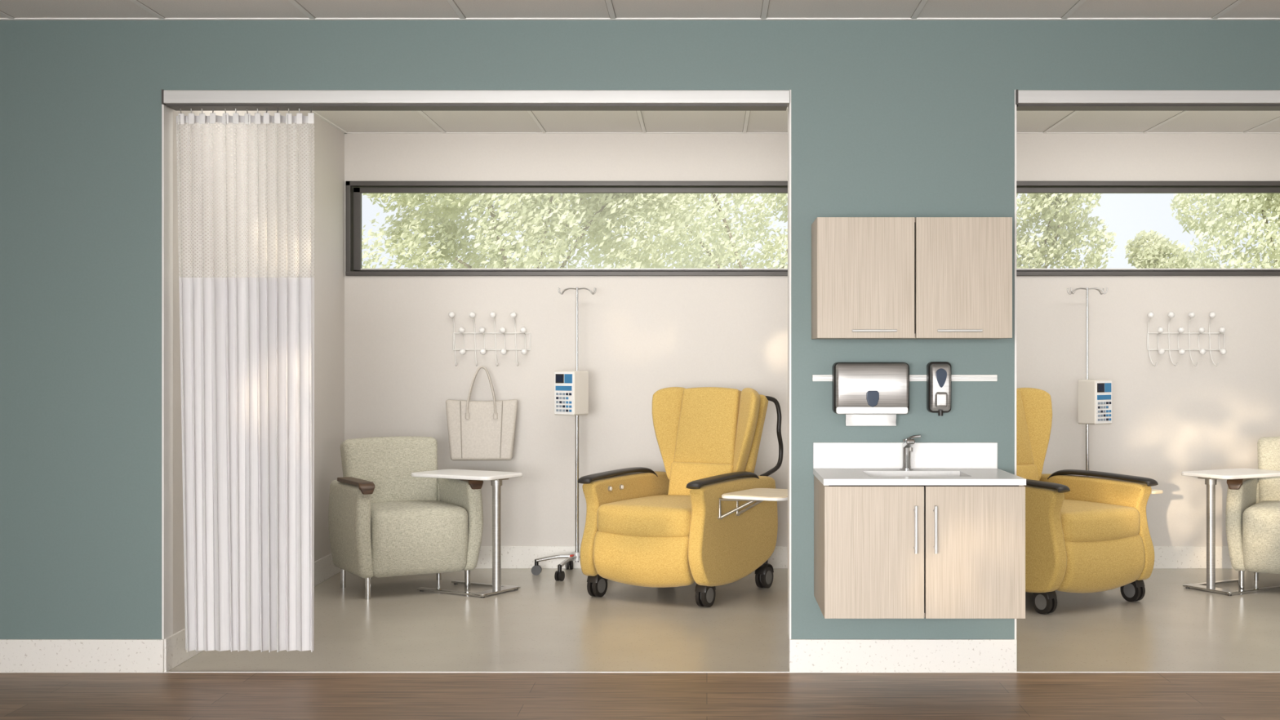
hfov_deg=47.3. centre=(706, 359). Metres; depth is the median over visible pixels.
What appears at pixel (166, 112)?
trim
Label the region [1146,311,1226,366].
coat rack
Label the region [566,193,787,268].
tree
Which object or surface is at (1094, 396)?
pole
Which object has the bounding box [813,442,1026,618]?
sink vanity
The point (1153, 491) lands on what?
tray
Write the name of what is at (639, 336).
wall
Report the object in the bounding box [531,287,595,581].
pole
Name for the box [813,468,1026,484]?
countertop
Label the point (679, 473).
lumbar cushion
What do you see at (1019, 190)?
window
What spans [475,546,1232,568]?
baseboard
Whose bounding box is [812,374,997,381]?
wall rail
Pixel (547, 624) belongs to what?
floor
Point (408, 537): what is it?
seat cushion
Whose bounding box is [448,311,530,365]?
coat rack
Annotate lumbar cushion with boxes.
[667,462,733,495]
[1016,464,1039,480]
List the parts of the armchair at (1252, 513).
arm, panel, backrest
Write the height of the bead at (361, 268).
0.008 m
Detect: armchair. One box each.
[328,435,483,599]
[1225,436,1279,590]
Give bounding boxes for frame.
[345,181,787,275]
[1016,181,1279,275]
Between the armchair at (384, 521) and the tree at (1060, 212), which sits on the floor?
the armchair at (384, 521)
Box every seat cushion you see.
[370,500,467,577]
[596,494,691,537]
[1060,499,1139,542]
[1242,500,1279,573]
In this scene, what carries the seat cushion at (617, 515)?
on the recliner at (708, 520)
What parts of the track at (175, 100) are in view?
rail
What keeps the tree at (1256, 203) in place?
on the lawn
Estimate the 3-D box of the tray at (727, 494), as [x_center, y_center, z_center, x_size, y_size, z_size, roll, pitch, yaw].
[0.335,0.725,7.866,0.514,0.021,0.549,0,0,0]
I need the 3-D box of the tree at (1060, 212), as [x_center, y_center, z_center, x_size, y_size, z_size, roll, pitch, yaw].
[4.409,-1.048,20.173,2.531,5.147,1.814,0,0,0]
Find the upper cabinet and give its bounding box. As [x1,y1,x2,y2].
[811,217,1012,338]
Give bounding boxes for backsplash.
[813,442,997,468]
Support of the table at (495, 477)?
on the floor
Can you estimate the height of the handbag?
0.587 m
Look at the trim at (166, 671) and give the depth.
6.15 m
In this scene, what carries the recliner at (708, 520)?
on the floor
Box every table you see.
[411,469,522,597]
[1181,468,1279,595]
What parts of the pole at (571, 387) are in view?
plate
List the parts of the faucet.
spout, lever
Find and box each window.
[353,187,787,271]
[1016,187,1279,271]
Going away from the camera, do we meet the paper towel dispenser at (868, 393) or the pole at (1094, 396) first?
the paper towel dispenser at (868, 393)
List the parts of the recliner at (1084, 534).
backrest, panel, armrest, panel, footrest panel, armrest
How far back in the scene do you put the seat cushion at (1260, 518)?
8.19 m
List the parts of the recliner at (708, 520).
armrest, panel, footrest panel, backrest, armrest, panel, push handle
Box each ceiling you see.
[0,0,1279,132]
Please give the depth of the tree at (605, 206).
19.88 m
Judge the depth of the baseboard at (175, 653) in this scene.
6.36 m
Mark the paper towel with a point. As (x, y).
(851, 420)
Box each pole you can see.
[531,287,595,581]
[1066,287,1111,476]
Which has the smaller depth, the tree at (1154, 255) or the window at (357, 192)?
the window at (357, 192)
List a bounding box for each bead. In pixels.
[360,268,787,269]
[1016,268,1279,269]
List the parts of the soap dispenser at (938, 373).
push lever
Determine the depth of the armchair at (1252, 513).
8.28 m
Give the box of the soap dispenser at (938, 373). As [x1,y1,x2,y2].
[926,361,951,415]
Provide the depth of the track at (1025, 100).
6.14 m
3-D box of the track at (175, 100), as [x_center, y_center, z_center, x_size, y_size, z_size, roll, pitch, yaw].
[-0.973,-1.105,6.204,2.646,0.067,0.132,0,0,0]
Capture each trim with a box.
[161,89,1016,639]
[164,671,1279,672]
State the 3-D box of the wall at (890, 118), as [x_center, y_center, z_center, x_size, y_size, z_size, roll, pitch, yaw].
[0.500,-0.060,6.220,10.200,2.761,0.120,0,0,0]
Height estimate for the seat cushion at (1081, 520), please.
0.204 m
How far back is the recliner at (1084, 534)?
7.72 m
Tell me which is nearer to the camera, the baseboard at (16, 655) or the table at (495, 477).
the baseboard at (16, 655)
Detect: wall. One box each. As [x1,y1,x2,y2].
[0,20,1279,667]
[173,110,344,633]
[344,133,1279,546]
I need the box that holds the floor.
[0,568,1279,719]
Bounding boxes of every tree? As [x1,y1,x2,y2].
[361,193,708,268]
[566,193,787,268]
[1016,193,1117,268]
[1124,229,1191,268]
[1164,193,1279,268]
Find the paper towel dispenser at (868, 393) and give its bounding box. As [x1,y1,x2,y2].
[832,362,909,426]
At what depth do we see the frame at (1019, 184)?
9.22 m
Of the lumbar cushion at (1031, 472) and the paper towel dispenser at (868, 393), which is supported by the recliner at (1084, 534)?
the lumbar cushion at (1031, 472)
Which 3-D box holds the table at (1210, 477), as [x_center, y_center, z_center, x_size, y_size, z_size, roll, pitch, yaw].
[3.061,0.983,8.428,0.570,0.674,0.360,0,0,-30]
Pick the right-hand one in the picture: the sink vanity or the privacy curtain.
the sink vanity
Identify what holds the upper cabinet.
attached to the wall at (890, 118)
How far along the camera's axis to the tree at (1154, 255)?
21.59 m
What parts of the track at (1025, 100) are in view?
rail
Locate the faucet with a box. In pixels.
[899,434,921,470]
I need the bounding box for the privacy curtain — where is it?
[176,108,314,652]
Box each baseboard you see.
[0,639,1017,672]
[164,553,340,671]
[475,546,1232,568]
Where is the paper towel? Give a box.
[845,414,896,426]
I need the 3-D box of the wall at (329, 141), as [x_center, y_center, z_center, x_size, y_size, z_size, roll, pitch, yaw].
[-2.357,-0.060,7.760,0.120,2.761,2.960,0,0,0]
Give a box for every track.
[161,89,790,111]
[1015,89,1279,111]
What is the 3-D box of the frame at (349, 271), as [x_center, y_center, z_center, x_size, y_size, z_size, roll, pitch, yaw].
[-0.782,-0.833,9.268,3.005,0.599,0.105,0,0,0]
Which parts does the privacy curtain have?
net panel, cloth panel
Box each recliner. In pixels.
[577,386,787,607]
[1016,387,1163,613]
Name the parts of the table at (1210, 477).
plate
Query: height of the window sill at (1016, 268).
0.008 m
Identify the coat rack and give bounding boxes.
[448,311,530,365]
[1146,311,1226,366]
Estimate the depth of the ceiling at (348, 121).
6.06 m
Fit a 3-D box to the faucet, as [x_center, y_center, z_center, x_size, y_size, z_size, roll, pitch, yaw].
[0.845,0.383,6.012,0.086,0.148,0.153,0,0,0]
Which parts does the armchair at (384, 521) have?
arm, backrest, panel, arm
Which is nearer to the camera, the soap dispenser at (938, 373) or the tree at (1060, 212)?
the soap dispenser at (938, 373)
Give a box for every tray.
[721,488,787,501]
[1151,488,1163,493]
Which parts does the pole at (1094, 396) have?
plate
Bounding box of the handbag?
[445,365,518,460]

